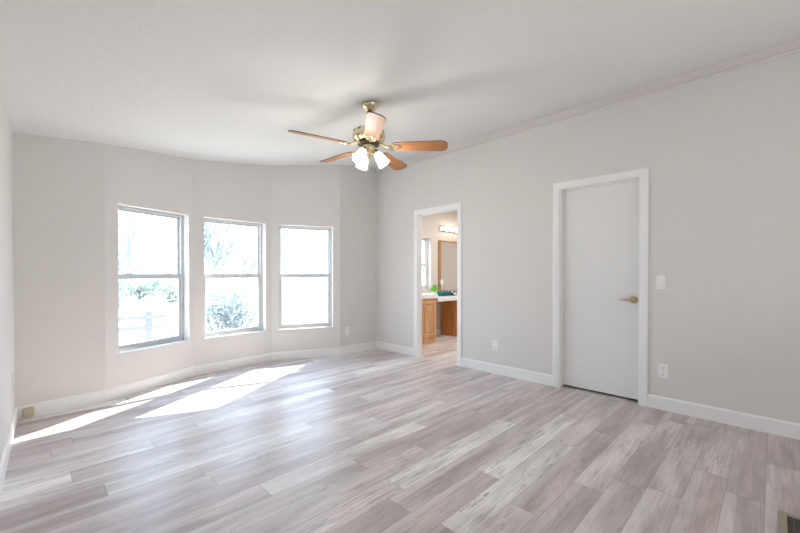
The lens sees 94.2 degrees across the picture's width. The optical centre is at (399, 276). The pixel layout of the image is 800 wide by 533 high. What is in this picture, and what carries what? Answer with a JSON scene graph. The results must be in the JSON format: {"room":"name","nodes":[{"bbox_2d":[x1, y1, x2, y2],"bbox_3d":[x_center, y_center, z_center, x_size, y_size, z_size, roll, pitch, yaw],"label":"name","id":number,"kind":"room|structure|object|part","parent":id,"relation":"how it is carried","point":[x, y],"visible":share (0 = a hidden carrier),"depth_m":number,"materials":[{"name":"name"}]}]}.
{"room":"empty bedroom","nodes":[
{"label":"empty bedroom","id":0,"kind":"room"},
{"bbox_2d":[0,91,14,459],"bbox_3d":[-0.866,0.037,0.502,0.150,2.318,6.640,0,1,-43],"label":"wall","id":1,"kind":"structure","parent":0,"point":[7,393],"depth_m":2.39,"materials":[{"name":"white paint"}]},
{"bbox_2d":[0,407,16,494],"bbox_3d":[-0.816,1.090,0.578,0.018,0.110,6.361,0,1,-43],"label":"baseboard","id":2,"kind":"structure","parent":1,"relation":"attached to","point":[9,440],"depth_m":2.29,"materials":[{"name":"white paint"}]},
{"bbox_2d":[13,371,14,388],"bbox_3d":[-2.882,0.771,2.778,0.010,0.120,0.072,0,1,-43],"label":"wall outlet","id":3,"kind":"object","parent":1,"relation":"attached to","point":[14,371],"visible":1,"depth_m":2.76,"materials":[{"name":"white plastic"}]},
{"bbox_2d":[12,133,105,406],"bbox_3d":[-2.922,-0.025,3.111,0.150,2.396,0.702,0,1,36],"label":"wall","id":4,"kind":"structure","parent":0,"point":[59,183],"depth_m":3.09,"materials":[{"name":"white paint"}]},
{"bbox_2d":[16,389,106,420],"bbox_3d":[-2.818,1.068,3.123,0.014,0.110,0.578,0,1,36],"label":"baseboard","id":5,"kind":"structure","parent":4,"relation":"attached to","point":[89,398],"depth_m":3.12,"materials":[{"name":"white paint"}]},
{"bbox_2d":[17,407,33,420],"bbox_3d":[-2.941,1.076,2.922,0.028,0.088,0.094,0,1,37],"label":"phone jack","id":6,"kind":"object","parent":5,"relation":"attached to","point":[26,412],"visible":1,"depth_m":2.92,"materials":[{"name":"beige plastic"}]},
{"bbox_2d":[104,144,192,388],"bbox_3d":[-2.554,-0.087,3.802,0.150,2.509,0.917,0,1,22],"label":"wall","id":7,"kind":"structure","parent":0,"point":[135,178],"depth_m":3.67,"materials":[{"name":"white paint"}]},
{"bbox_2d":[106,366,193,400],"bbox_3d":[-2.482,1.062,3.768,0.014,0.110,0.893,0,1,22],"label":"baseboard","id":8,"kind":"structure","parent":7,"relation":"attached to","point":[122,390],"depth_m":3.70,"materials":[{"name":"white paint"}]},
{"bbox_2d":[118,205,182,351],"bbox_3d":[-2.581,0.014,3.833,0.067,1.395,0.730,0,1,22],"label":"window","id":9,"kind":"structure","parent":7,"relation":"in","point":[179,218],"depth_m":4.03,"materials":[{"name":"grey plastic"}]},
{"bbox_3d":[-2.599,-0.320,3.837,0.018,0.674,0.677,0,1,22],"label":"sash","id":10,"kind":"part","parent":9,"relation":"part of","materials":[{"name":"grey plastic"}]},
{"bbox_3d":[-2.576,0.327,3.834,0.022,0.716,0.677,0,1,22],"label":"sash","id":11,"kind":"part","parent":9,"relation":"part of","materials":[{"name":"grey plastic"}]},
{"bbox_2d":[192,159,271,365],"bbox_3d":[-2.061,-0.160,4.585,0.150,2.640,1.016,0,1,42],"label":"wall","id":12,"kind":"structure","parent":0,"point":[239,192],"depth_m":4.49,"materials":[{"name":"white paint"}]},
{"bbox_2d":[204,218,261,336],"bbox_3d":[-2.076,0.007,4.623,0.067,1.395,0.753,0,1,42],"label":"window","id":13,"kind":"structure","parent":12,"relation":"in","point":[258,275],"depth_m":4.74,"materials":[{"name":"grey plastic"}]},
{"bbox_3d":[-2.091,-0.327,4.633,0.018,0.674,0.700,0,1,42],"label":"sash","id":14,"kind":"part","parent":13,"relation":"part of","materials":[{"name":"clear glass"}]},
{"bbox_3d":[-2.073,0.320,4.623,0.022,0.716,0.700,0,1,42],"label":"sash","id":15,"kind":"part","parent":13,"relation":"part of","materials":[{"name":"grey plastic"}]},
{"bbox_2d":[194,353,271,375],"bbox_3d":[-2.002,1.055,4.538,0.015,0.110,0.955,0,1,42],"label":"baseboard","id":16,"kind":"structure","parent":12,"relation":"attached to","point":[256,359],"depth_m":4.49,"materials":[{"name":"white paint"}]},
{"bbox_2d":[271,165,339,351],"bbox_3d":[-1.312,-0.223,5.126,0.950,2.756,0.150,0,1,-22],"label":"wall","id":17,"kind":"structure","parent":0,"point":[302,195],"depth_m":5.06,"materials":[{"name":"white paint"}]},
{"bbox_2d":[278,225,331,328],"bbox_3d":[-1.315,0.002,5.166,0.724,1.395,0.067,0,1,-22],"label":"window","id":18,"kind":"structure","parent":17,"relation":"in","point":[289,275],"depth_m":5.16,"materials":[{"name":"grey plastic"}]},
{"bbox_3d":[-1.322,-0.332,5.181,0.671,0.674,0.018,0,1,-22],"label":"sash","id":19,"kind":"part","parent":18,"relation":"part of","materials":[{"name":"grey plastic"}]},
{"bbox_3d":[-1.313,0.316,5.164,0.671,0.716,0.022,0,1,-22],"label":"sash","id":20,"kind":"part","parent":18,"relation":"part of","materials":[{"name":"clear glass"}]},
{"bbox_2d":[272,347,340,360],"bbox_3d":[-1.263,1.051,5.068,0.918,0.110,0.015,0,1,-22],"label":"baseboard","id":21,"kind":"structure","parent":17,"relation":"attached to","point":[299,354],"depth_m":5.05,"materials":[{"name":"white paint"}]},
{"bbox_2d":[340,165,375,346],"bbox_3d":[-0.621,-0.275,5.583,0.150,2.852,0.810,0,1,43],"label":"wall","id":22,"kind":"structure","parent":0,"point":[357,186],"depth_m":5.46,"materials":[{"name":"white paint"}]},
{"bbox_2d":[345,327,348,334],"bbox_3d":[-0.756,0.778,5.332,0.010,0.120,0.072,0,1,43],"label":"wall outlet","id":23,"kind":"object","parent":22,"relation":"attached to","point":[346,328],"visible":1,"depth_m":5.33,"materials":[{"name":"white plastic"}]},
{"bbox_2d":[340,341,375,354],"bbox_3d":[-0.600,1.047,5.497,0.016,0.110,0.702,0,1,43],"label":"baseboard","id":24,"kind":"structure","parent":22,"relation":"attached to","point":[368,345],"depth_m":5.47,"materials":[{"name":"white paint"}]},
{"bbox_2d":[0,334,799,532],"bbox_3d":[1.490,1.182,3.263,7.500,0.120,7.111,0,1,-45],"label":"floor","id":25,"kind":"structure","parent":0,"point":[375,440],"depth_m":2.29,"materials":[{"name":"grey wood"}]},
{"bbox_2d":[422,298,435,344],"bbox_3d":[0.188,0.729,6.096,0.795,0.735,0.499,0,1,-45],"label":"vanity cabinet","id":26,"kind":"object","parent":25,"relation":"on","point":[428,305],"visible":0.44,"depth_m":6.09,"materials":[{"name":"brown wood"}]},
{"bbox_2d":[422,293,437,298],"bbox_3d":[0.172,0.296,6.107,0.852,0.130,0.484,0,1,-45],"label":"countertop","id":27,"kind":"structure","parent":26,"relation":"on","point":[424,295],"depth_m":6.09,"materials":[{"name":"white"}]},
{"bbox_2d":[441,300,456,336],"bbox_3d":[1.297,0.751,7.238,1.062,0.671,0.444,0,1,-45],"label":"base cabinet","id":28,"kind":"object","parent":25,"relation":"on","point":[448,308],"visible":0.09,"depth_m":6.89,"materials":[{"name":"orange wood"}]},
{"bbox_2d":[427,293,456,301],"bbox_3d":[1.089,0.353,7.029,1.747,0.128,0.471,0,1,-45],"label":"countertop","id":29,"kind":"structure","parent":28,"relation":"on","point":[452,297],"depth_m":6.47,"materials":[{"name":"white"}]},
{"bbox_2d":[429,284,438,293],"bbox_3d":[0.623,0.238,6.608,0.255,0.224,0.240,0,1,-45],"label":"potted plant","id":30,"kind":"object","parent":29,"relation":"on","point":[433,286],"visible":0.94,"depth_m":6.62,"materials":[{"name":"green plant"}]},
{"bbox_2d":[440,292,451,295],"bbox_3d":[0.842,0.312,6.785,0.287,0.073,0.068,0,1,-45],"label":"rolled towel","id":31,"kind":"object","parent":29,"relation":"on","point":[441,293],"visible":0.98,"depth_m":6.74,"materials":[{"name":"teal fabric"}]},
{"bbox_2d":[448,290,456,294],"bbox_3d":[1.030,0.304,7.022,0.260,0.085,0.180,0,1,-45],"label":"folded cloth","id":32,"kind":"object","parent":29,"relation":"on","point":[454,292],"visible":0.52,"depth_m":6.90,"materials":[{"name":"white fabric"}]},
{"bbox_2d":[778,510,799,532],"bbox_3d":[1.779,1.133,1.623,0.327,0.006,0.178,0,1,-45],"label":"floor vent","id":33,"kind":"object","parent":25,"relation":"in","point":[788,523],"visible":1,"depth_m":1.71,"materials":[{"name":"beige metal"}]},
{"bbox_2d":[787,516,799,532],"bbox_3d":[1.779,1.133,1.623,0.271,0.004,0.122,-1,1,-45],"label":"grille","id":34,"kind":"object","parent":33,"relation":"attached to","point":[793,522],"depth_m":1.70,"materials":[{"name":"brown metal"}]},
{"bbox_2d":[0,0,799,167],"bbox_3d":[0.361,-1.427,2.082,4.335,0.736,7.161,0,1,-45],"label":"ceiling","id":35,"kind":"structure","parent":0,"point":[209,80],"depth_m":2.32,"materials":[{"name":"white paint"}]},
{"bbox_2d":[288,101,447,171],"bbox_3d":[-0.231,-1.115,3.045,1.221,0.575,1.164,0,1,26],"label":"ceiling fan","id":36,"kind":"object","parent":35,"relation":"hanging from","point":[369,136],"visible":1,"depth_m":2.94,"materials":[{"name":"brown wood"}]},
{"bbox_3d":[-0.619,-1.056,2.807,0.438,0.007,0.136,2,15,-28],"label":"blade","id":37,"kind":"part","parent":36,"relation":"part of","materials":[{"name":"brown wood"}]},
{"bbox_3d":[-0.550,-1.055,3.289,0.438,0.007,0.136,2,15,44],"label":"blade","id":38,"kind":"part","parent":36,"relation":"part of","materials":[{"name":"brown wood"}]},
{"bbox_3d":[-0.307,-0.951,2.902,0.128,0.139,0.102,2,0,-45],"label":"lamp shade","id":39,"kind":"part","parent":36,"relation":"part of","materials":[{"name":"white glass"}]},
{"bbox_3d":[-0.306,-0.951,3.099,0.102,0.139,0.128,2,0,-45],"label":"lamp shade","id":40,"kind":"part","parent":36,"relation":"part of","materials":[{"name":"white glass"}]},
{"bbox_3d":[-0.183,-1.042,2.592,0.136,0.007,0.438,16,-2,-9],"label":"blade","id":41,"kind":"part","parent":36,"relation":"part of","materials":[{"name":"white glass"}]},
{"bbox_3d":[-0.141,-0.946,3.000,0.117,0.139,0.117,2,0,-45],"label":"lamp shade","id":42,"kind":"part","parent":36,"relation":"part of","materials":[{"name":"white glass"}]},
{"bbox_3d":[-0.070,-1.040,3.372,0.136,0.007,0.438,-14,-7,25],"label":"blade","id":43,"kind":"part","parent":36,"relation":"part of","materials":[{"name":"brown wood"}]},
{"bbox_3d":[0.157,-1.032,2.941,0.438,0.007,0.136,2,-14,8],"label":"blade","id":44,"kind":"part","parent":36,"relation":"part of","materials":[{"name":"brown wood"}]},
{"bbox_2d":[422,211,456,333],"bbox_3d":[0.663,-0.121,7.040,3.130,2.520,0.150,0,1,-45],"label":"wall","id":45,"kind":"structure","parent":0,"point":[431,224],"depth_m":6.93,"materials":[{"name":"grey paint"}]},
{"bbox_2d":[422,238,426,288],"bbox_3d":[0.146,-0.242,6.577,0.985,0.930,0.067,0,1,-45],"label":"window","id":46,"kind":"structure","parent":45,"relation":"in","point":[423,239],"depth_m":6.89,"materials":[{"name":"grey plastic"}]},
{"bbox_3d":[0.149,-0.022,6.575,0.932,0.436,0.022,-1,1,-45],"label":"sash","id":47,"kind":"part","parent":46,"relation":"part of","materials":[{"name":"grey plastic"}]},
{"bbox_2d":[438,240,456,291],"bbox_3d":[1.025,-0.206,7.271,0.850,0.965,0.030,0,1,-45],"label":"wall mirror","id":48,"kind":"object","parent":45,"relation":"attached to","point":[447,250],"visible":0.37,"depth_m":7.16,"materials":[{"name":"brown mirror"}]},
{"bbox_2d":[440,226,456,232],"bbox_3d":[1.022,-0.913,7.190,0.660,0.090,0.133,0,1,-45],"label":"vanity light","id":49,"kind":"object","parent":45,"relation":"attached to","point":[442,228],"visible":0.69,"depth_m":7.08,"materials":[{"name":"white glass"}]},
{"bbox_2d":[376,52,799,422],"bbox_3d":[1.965,-0.256,3.459,0.105,2.852,6.837,0,1,-45],"label":"wall","id":50,"kind":"structure","parent":0,"point":[721,153],"depth_m":3.09,"materials":[{"name":"white paint"}]},
{"bbox_2d":[376,341,413,355],"bbox_3d":[-0.087,1.047,5.466,0.015,0.110,0.805,0,1,-45],"label":"baseboard","id":51,"kind":"structure","parent":50,"relation":"attached to","point":[380,345],"depth_m":5.43,"materials":[{"name":"white paint"}]},
{"bbox_2d":[414,202,461,365],"bbox_3d":[0.515,0.094,4.922,0.127,2.027,0.805,0,1,-45],"label":"trim","id":52,"kind":"structure","parent":50,"relation":"attached to","point":[419,213],"depth_m":5.12,"materials":[{"name":"white paint"}]},
{"bbox_2d":[492,340,497,350],"bbox_3d":[1.089,0.788,4.274,0.010,0.120,0.072,0,1,-44],"label":"wall outlet","id":53,"kind":"object","parent":50,"relation":"attached to","point":[494,342],"visible":1,"depth_m":4.27,"materials":[{"name":"white plastic"}]},
{"bbox_2d":[461,358,551,385],"bbox_3d":[1.160,1.058,4.202,0.016,0.110,1.136,0,1,-45],"label":"baseboard","id":54,"kind":"structure","parent":50,"relation":"attached to","point":[546,379],"depth_m":4.14,"materials":[{"name":"white paint"}]},
{"bbox_2d":[375,39,799,173],"bbox_3d":[1.919,-1.620,3.401,0.024,0.120,6.530,0,1,-45],"label":"trim","id":55,"kind":"structure","parent":50,"relation":"attached to","point":[791,47],"depth_m":3.28,"materials":[{"name":"white paint"}]},
{"bbox_2d":[552,167,648,406],"bbox_3d":[1.885,0.088,3.533,0.127,2.062,0.824,0,1,-45],"label":"door","id":56,"kind":"structure","parent":50,"relation":"in","point":[601,223],"depth_m":3.52,"materials":[{"name":"white paint"}]},
{"bbox_3d":[2.050,0.206,3.351,0.058,0.062,0.144,-1,1,-45],"label":"handle","id":57,"kind":"part","parent":56,"relation":"part of","materials":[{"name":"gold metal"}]},
{"bbox_2d":[656,275,665,288],"bbox_3d":[2.201,0.046,3.138,0.012,0.120,0.074,0,1,-44],"label":"light switch","id":58,"kind":"object","parent":50,"relation":"attached to","point":[660,279],"visible":1,"depth_m":3.14,"materials":[{"name":"white plastic"}]},
{"bbox_2d":[658,363,667,378],"bbox_3d":[2.216,0.795,3.132,0.010,0.120,0.072,0,1,-44],"label":"wall outlet","id":59,"kind":"object","parent":50,"relation":"attached to","point":[662,368],"visible":1,"depth_m":3.13,"materials":[{"name":"white plastic"}]},
{"bbox_2d":[647,394,799,439],"bbox_3d":[3.178,1.076,2.157,0.014,0.110,2.963,0,1,-45],"label":"baseboard","id":60,"kind":"structure","parent":50,"relation":"attached to","point":[788,429],"depth_m":2.84,"materials":[{"name":"white paint"}]},
{"label":"outside","id":61,"kind":"structure","parent":0,"visible":0},
{"bbox_2d":[119,279,423,344],"bbox_3d":[-24.694,1.248,46.113,110.000,0.100,89.800,0,1,-45],"label":"ground","id":62,"kind":"structure","parent":61,"point":[303,300],"depth_m":18.14,"materials":[{"name":"white"}]},
{"bbox_2d":[119,279,135,292],"bbox_3d":[-22.919,0.787,30.057,2.512,1.495,3.007,0,1,32],"label":"desert shrub","id":63,"kind":"object","parent":62,"relation":"on","point":[120,281],"visible":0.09,"depth_m":30.34,"materials":[{"name":"grey plant"}]},
{"bbox_2d":[119,280,159,298],"bbox_3d":[-16.874,0.855,24.148,2.801,1.415,2.712,0,1,-45],"label":"desert shrub","id":64,"kind":"object","parent":62,"relation":"on","point":[142,287],"visible":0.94,"depth_m":23.98,"materials":[{"name":"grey plant"}]},
{"bbox_2d":[119,310,165,340],"bbox_3d":[-8.529,1.228,6.559,7.620,0.770,0.165,0,1,-45],"label":"rail fence","id":65,"kind":"object","parent":62,"relation":"on","point":[148,317],"visible":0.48,"depth_m":8.92,"materials":[{"name":"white wood"}]},
{"bbox_3d":[-8.455,1.233,6.534,7.550,0.100,0.024,-1,1,-45],"label":"rail","id":66,"kind":"part","parent":65,"relation":"part of","materials":[{"name":"white wood"}]},
{"bbox_3d":[-8.455,0.993,6.532,7.550,0.100,0.024,-1,1,-45],"label":"rail","id":67,"kind":"part","parent":65,"relation":"part of","materials":[{"name":"white wood"}]},
{"bbox_3d":[-6.085,1.206,9.008,0.140,0.770,0.140,-1,1,-45],"label":"post","id":68,"kind":"part","parent":65,"relation":"part of","materials":[{"name":"white wood"}]},
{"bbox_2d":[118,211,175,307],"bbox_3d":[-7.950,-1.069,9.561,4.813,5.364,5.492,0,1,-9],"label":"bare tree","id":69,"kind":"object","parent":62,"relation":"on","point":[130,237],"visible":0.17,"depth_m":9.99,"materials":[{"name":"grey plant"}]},
{"bbox_2d":[131,279,172,293],"bbox_3d":[-19.824,0.654,29.903,2.959,1.656,2.948,0,1,-45],"label":"desert shrub","id":70,"kind":"object","parent":62,"relation":"on","point":[156,281],"visible":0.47,"depth_m":29.61,"materials":[{"name":"grey plant"}]},
{"bbox_2d":[146,320,177,340],"bbox_3d":[-4.412,1.214,7.208,0.944,0.815,1.036,0,1,-45],"label":"desert shrub","id":71,"kind":"object","parent":62,"relation":"on","point":[164,334],"visible":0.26,"depth_m":7.13,"materials":[{"name":"grey plant"}]},
{"bbox_2d":[158,283,176,301],"bbox_3d":[-13.004,0.938,22.013,2.300,1.242,2.378,0,1,-45],"label":"desert shrub","id":72,"kind":"object","parent":62,"relation":"on","point":[165,289],"visible":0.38,"depth_m":21.65,"materials":[{"name":"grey plant"}]},
{"bbox_2d":[126,219,290,328],"bbox_3d":[-4.485,-0.393,9.609,2.598,4.023,4.248,0,1,7],"label":"bare tree","id":73,"kind":"object","parent":62,"relation":"on","point":[208,253],"visible":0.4,"depth_m":8.90,"materials":[{"name":"grey plant"}]},
{"bbox_2d":[164,258,257,331],"bbox_3d":[-3.201,0.618,6.809,1.956,2.013,1.594,0,1,-45],"label":"desert shrub","id":74,"kind":"object","parent":62,"relation":"on","point":[221,311],"visible":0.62,"depth_m":6.68,"materials":[{"name":"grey plant"}]}
]}

